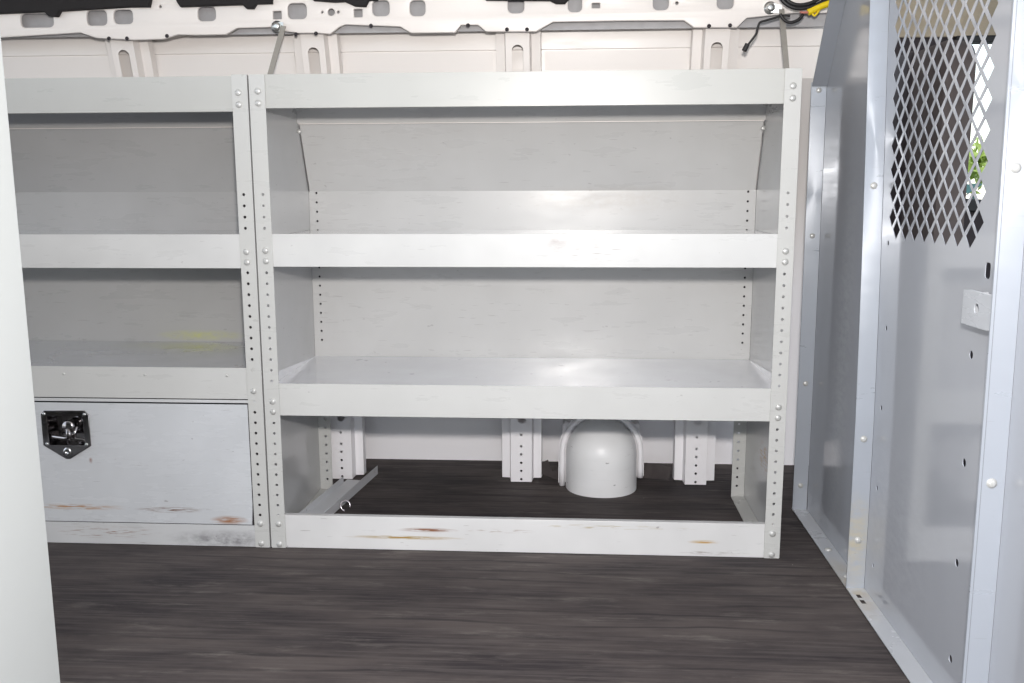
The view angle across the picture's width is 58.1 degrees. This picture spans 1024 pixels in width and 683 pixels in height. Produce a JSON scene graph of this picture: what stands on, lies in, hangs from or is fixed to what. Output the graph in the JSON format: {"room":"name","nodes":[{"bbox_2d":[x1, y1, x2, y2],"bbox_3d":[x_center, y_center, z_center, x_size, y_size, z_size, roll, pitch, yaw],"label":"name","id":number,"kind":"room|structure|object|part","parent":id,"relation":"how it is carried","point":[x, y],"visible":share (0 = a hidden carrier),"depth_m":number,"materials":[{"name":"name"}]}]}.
{"room":"vehicle interior","nodes":[
{"label":"vehicle interior","id":0,"kind":"room"},
{"bbox_2d":[1,26,823,464],"bbox_3d":[-0.749,-0.430,2.895,3.500,1.830,0.332,0,10,4],"label":"wall","id":1,"kind":"structure","parent":0,"point":[427,438],"depth_m":2.71,"materials":[{"name":"white metal"}]},
{"bbox_2d":[0,0,152,16],"bbox_3d":[-1.337,-0.969,2.579,0.682,0.119,0.020,0,10,4],"label":"strip","id":2,"kind":"object","parent":1,"relation":"attached to","point":[52,8],"visible":1,"depth_m":2.57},
{"bbox_2d":[105,39,157,76],"bbox_3d":[-1.112,-0.227,2.859,0.131,1.376,0.231,0,10,4],"label":"trim","id":3,"kind":"structure","parent":1,"relation":"attached to","point":[141,52],"depth_m":2.68,"materials":[{"name":"white paint"}]},
{"bbox_2d":[176,0,272,8],"bbox_3d":[-0.793,-0.966,2.545,0.280,0.093,0.020,0,10,4],"label":"strip","id":4,"kind":"object","parent":1,"relation":"attached to","point":[248,4],"visible":1,"depth_m":2.54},
{"bbox_2d":[293,33,365,478],"bbox_3d":[-0.557,-0.223,2.825,0.131,1.376,0.231,0,10,4],"label":"trim","id":5,"kind":"structure","parent":1,"relation":"attached to","point":[352,437],"depth_m":2.97,"materials":[{"name":"white paint"}]},
{"bbox_3d":[-0.561,-0.794,2.714,2.123,0.097,0.038,0,10,4],"label":"pressed panel","id":6,"kind":"part","parent":1,"relation":"part of","materials":[{"name":"white paint"}]},
{"bbox_2d":[313,0,377,6],"bbox_3d":[-0.455,-0.961,2.524,0.191,0.086,0.020,0,10,4],"label":"strip","id":7,"kind":"object","parent":1,"relation":"attached to","point":[357,3],"visible":1,"depth_m":2.52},
{"bbox_2d":[0,0,827,39],"bbox_3d":[-0.825,-0.981,2.621,3.375,0.252,0.132,0,10,4],"label":"roof rail","id":8,"kind":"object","parent":1,"relation":"attached to","point":[165,19],"depth_m":2.54,"materials":[{"name":"white metal"}]},
{"bbox_2d":[495,30,541,481],"bbox_3d":[0.024,-0.219,2.788,0.131,1.376,0.231,0,10,4],"label":"trim","id":9,"kind":"structure","parent":1,"relation":"attached to","point":[530,440],"depth_m":2.93,"materials":[{"name":"white paint"}]},
{"bbox_2d":[486,0,568,3],"bbox_3d":[0.040,-0.953,2.494,0.233,0.078,0.020,0,10,4],"label":"strip","id":10,"kind":"object","parent":1,"relation":"attached to","point":[552,1],"visible":1,"depth_m":2.49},
{"bbox_2d":[673,28,739,484],"bbox_3d":[0.576,-0.215,2.753,0.131,1.376,0.231,0,10,4],"label":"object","id":11,"kind":"structure","parent":1,"relation":"attached to","point":[685,441],"depth_m":2.90,"materials":[{"name":"white paint"}]},
{"bbox_2d":[742,0,828,51],"bbox_3d":[0.730,-0.845,2.419,0.245,0.162,0.018,0,10,4],"label":"harness","id":12,"kind":"object","parent":1,"relation":"hanging from","point":[811,7],"visible":0.98,"depth_m":2.41,"materials":[{"name":"black plastic"}]},
{"bbox_2d":[47,459,951,682],"bbox_3d":[-0.803,0.575,2.156,3.500,0.095,2.116,0,10,4],"label":"floor","id":13,"kind":"structure","parent":0,"point":[124,613],"depth_m":2.08,"materials":[{"name":"wood"}]},
{"bbox_2d":[0,35,59,682],"bbox_3d":[-1.388,0.089,1.243,1.047,1.299,0.807,0,10,4],"label":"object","id":14,"kind":"object","parent":13,"relation":"on","point":[28,644],"visible":1,"depth_m":1.57,"materials":[{"name":"paint"}]},
{"bbox_2d":[5,74,271,547],"bbox_3d":[-1.323,-0.095,2.606,1.396,1.209,0.489,0,10,4],"label":"shelving unit","id":15,"kind":"object","parent":13,"relation":"on","point":[135,204],"visible":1,"depth_m":2.44,"materials":[{"name":"paint"}]},
{"bbox_3d":[-1.167,0.230,2.431,0.099,0.081,0.034,0,10,4],"label":"latch dish","id":16,"kind":"part","parent":15,"relation":"part of","materials":[{"name":"black metal"}]},
{"bbox_3d":[-1.166,0.234,2.425,0.092,0.061,0.043,0,10,4],"label":"handle","id":17,"kind":"part","parent":15,"relation":"part of","materials":[{"name":"silver metal"}]},
{"bbox_3d":[-1.312,-0.320,2.751,1.388,0.805,0.119,0,10,4],"label":"panel","id":18,"kind":"part","parent":15,"relation":"part of","materials":[{"name":"paint"}]},
{"bbox_3d":[-1.323,-0.300,2.578,1.388,0.002,0.467,0,10,4],"label":"shelf","id":19,"kind":"part","parent":15,"relation":"part of","materials":[{"name":"metal"}]},
{"bbox_3d":[-1.322,0.037,2.635,1.388,0.002,0.467,0,10,4],"label":"shelf","id":20,"kind":"part","parent":15,"relation":"part of","materials":[{"name":"metal"}]},
{"bbox_3d":[-1.335,0.318,2.442,1.310,0.324,0.002,0,10,4],"label":"locker door","id":21,"kind":"part","parent":15,"relation":"part of","materials":[{"name":"paint"}]},
{"bbox_3d":[-1.336,0.150,2.416,1.388,0.008,0.003,0,10,4],"label":"door trim","id":22,"kind":"part","parent":15,"relation":"part of","materials":[{"name":"paint"}]},
{"bbox_3d":[-1.335,0.509,2.476,1.388,0.059,0.003,0,10,4],"label":"kick rail","id":23,"kind":"part","parent":15,"relation":"part of","materials":[{"name":"metal"}]},
{"bbox_3d":[-0.660,-0.052,2.334,0.039,1.208,0.002,0,10,4],"label":"post","id":24,"kind":"part","parent":15,"relation":"part of","materials":[{"name":"metal"}]},
{"bbox_3d":[-0.627,-0.091,2.569,0.002,1.209,0.474,0,10,4],"label":"panel","id":25,"kind":"part","parent":15,"relation":"part of","materials":[{"name":"paint"}]},
{"bbox_2d":[299,466,377,513],"bbox_3d":[-0.531,0.468,2.787,0.070,0.028,0.545,2,10,11],"label":"channel","id":26,"kind":"object","parent":13,"relation":"on","point":[328,502],"visible":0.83,"depth_m":2.80,"materials":[{"name":"paint"}]},
{"bbox_2d":[340,500,350,510],"bbox_3d":[-0.489,0.482,2.706,0.032,0.032,0.012,0,10,4],"label":"ring","id":27,"kind":"object","parent":13,"relation":"on","point":[343,500],"visible":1,"depth_m":2.71,"materials":[{"name":"metal"}]},
{"bbox_2d":[248,68,802,558],"bbox_3d":[0.036,-0.086,2.524,1.319,1.209,0.484,0,10,4],"label":"shelving unit","id":28,"kind":"object","parent":13,"relation":"on","point":[519,244],"visible":1,"depth_m":2.58,"materials":[{"name":"paint"}]},
{"bbox_3d":[-0.617,-0.051,2.332,0.040,1.208,0.002,0,10,4],"label":"post","id":29,"kind":"part","parent":28,"relation":"part of","materials":[{"name":"metal"}]},
{"bbox_2d":[267,21,285,73],"bbox_3d":[-0.650,-0.798,2.540,0.047,0.177,0.072,0,10,4],"label":"strap","id":30,"kind":"object","parent":28,"relation":"attached to","point":[277,26],"visible":0.98,"depth_m":2.54,"materials":[{"name":"metal"}]},
{"bbox_3d":[-0.620,-0.091,2.569,0.002,1.209,0.474,0,10,4],"label":"panel","id":31,"kind":"part","parent":28,"relation":"part of","materials":[{"name":"paint"}]},
{"bbox_3d":[-0.584,0.009,2.822,0.038,0.924,0.002,0,10,4],"label":"post","id":32,"kind":"part","parent":28,"relation":"part of","materials":[{"name":"metal"}]},
{"bbox_3d":[0.037,0.089,2.557,1.313,0.002,0.467,0,10,4],"label":"shelf","id":33,"kind":"part","parent":28,"relation":"part of","materials":[{"name":"metal"}]},
{"bbox_3d":[0.024,0.503,2.395,1.312,0.090,0.016,0,10,4],"label":"kick rail","id":34,"kind":"part","parent":28,"relation":"part of","materials":[{"name":"metal"}]},
{"bbox_3d":[0.036,-0.290,2.493,1.313,0.002,0.467,0,10,4],"label":"shelf","id":35,"kind":"part","parent":28,"relation":"part of","materials":[{"name":"metal"}]},
{"bbox_3d":[0.047,-0.311,2.666,1.313,0.805,0.119,0,10,4],"label":"panel","id":36,"kind":"part","parent":28,"relation":"part of","materials":[{"name":"paint"}]},
{"bbox_3d":[0.688,0.019,2.742,0.038,0.924,0.002,0,10,4],"label":"post","id":37,"kind":"part","parent":28,"relation":"part of","materials":[{"name":"metal"}]},
{"bbox_3d":[0.693,-0.082,2.486,0.002,1.209,0.474,0,10,4],"label":"panel","id":38,"kind":"part","parent":28,"relation":"part of","materials":[{"name":"paint"}]},
{"bbox_2d":[764,1,788,67],"bbox_3d":[0.715,-0.804,2.459,0.039,0.210,0.095,-7,12,-34],"label":"strap","id":39,"kind":"object","parent":28,"relation":"attached to","point":[770,7],"visible":0.97,"depth_m":2.45,"materials":[{"name":"metal"}]},
{"bbox_3d":[0.660,-0.042,2.251,0.040,1.208,0.002,0,10,4],"label":"post","id":40,"kind":"part","parent":28,"relation":"part of","materials":[{"name":"metal"}]},
{"bbox_2d":[558,419,643,497],"bbox_3d":[0.285,0.329,2.951,0.270,0.247,0.330,0,10,4],"label":"housing","id":41,"kind":"object","parent":13,"relation":"on","point":[598,458],"visible":0.77,"depth_m":2.82,"materials":[{"name":"paint"}]},
{"bbox_2d":[791,0,1023,682],"bbox_3d":[0.770,-0.120,1.472,0.043,1.618,2.300,0,10,4],"label":"wall","id":42,"kind":"structure","parent":13,"relation":"on","point":[943,407],"depth_m":1.85,"materials":[{"name":"metal"}]},
{"bbox_3d":[0.840,-0.108,2.606,0.040,1.212,0.023,0,10,4],"label":"post","id":43,"kind":"part","parent":42,"relation":"part of","materials":[{"name":"metal"}]},
{"bbox_3d":[0.847,-0.269,2.352,0.002,1.618,0.508,0,10,4],"label":"panel","id":44,"kind":"part","parent":42,"relation":"part of","materials":[{"name":"paint"}]},
{"bbox_3d":[0.808,-0.224,2.084,0.040,1.616,0.102,0,10,4],"label":"post","id":45,"kind":"part","parent":42,"relation":"part of","materials":[{"name":"metal"}]},
{"bbox_3d":[0.810,-0.172,1.778,0.002,1.618,0.655,0,10,4],"label":"panel","id":46,"kind":"part","parent":42,"relation":"part of","materials":[{"name":"paint"}]},
{"bbox_3d":[0.765,-0.113,1.427,0.040,1.616,0.032,0,10,4],"label":"post","id":47,"kind":"part","parent":42,"relation":"part of","materials":[{"name":"metal"}]},
{"bbox_3d":[0.752,-0.020,0.885,0.002,1.618,1.110,0,10,4],"label":"panel","id":48,"kind":"part","parent":42,"relation":"part of","materials":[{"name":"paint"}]},
{"bbox_2d":[881,37,991,409],"bbox_3d":[1.758,-0.241,2.922,1.495,1.410,0.020,0,10,4],"label":"wall","id":49,"kind":"structure","parent":0,"point":[978,221],"depth_m":2.91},
{"bbox_2d":[895,0,997,37],"bbox_3d":[1.754,-1.133,2.753,1.495,0.415,0.020,0,10,4],"label":"trim","id":50,"kind":"structure","parent":49,"relation":"attached to","point":[993,4],"depth_m":2.80,"materials":[{"name":"grey metal"}]},
{"bbox_2d":[954,35,995,212],"bbox_3d":[1.694,-0.652,2.844,0.720,0.568,0.034,0,10,4],"label":"window","id":51,"kind":"structure","parent":49,"relation":"in","point":[982,161],"depth_m":2.87,"materials":[{"name":"clear glass"}]},
{"bbox_3d":[1.685,-0.663,2.858,0.640,0.505,0.004,0,10,4],"label":"pane","id":52,"kind":"part","parent":51,"relation":"part of","materials":[{"name":"clear glass"}]},
{"bbox_3d":[1.713,0.611,2.175,1.480,0.020,1.760,0,10,4],"label":"floor","id":53,"kind":"structure","parent":0,"visible":0},
{"bbox_2d":[886,40,975,466],"bbox_3d":[1.373,-0.124,2.507,0.610,1.319,0.615,0,10,4],"label":"seat","id":54,"kind":"object","parent":53,"relation":"on","point":[960,78],"visible":0.24,"depth_m":2.35,"materials":[{"name":"grey fabric"}]},
{"bbox_3d":[1.128,-0.320,2.561,0.090,0.950,0.445,0,10,4],"label":"backrest","id":55,"kind":"part","parent":54,"relation":"part of","materials":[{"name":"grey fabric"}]}
]}

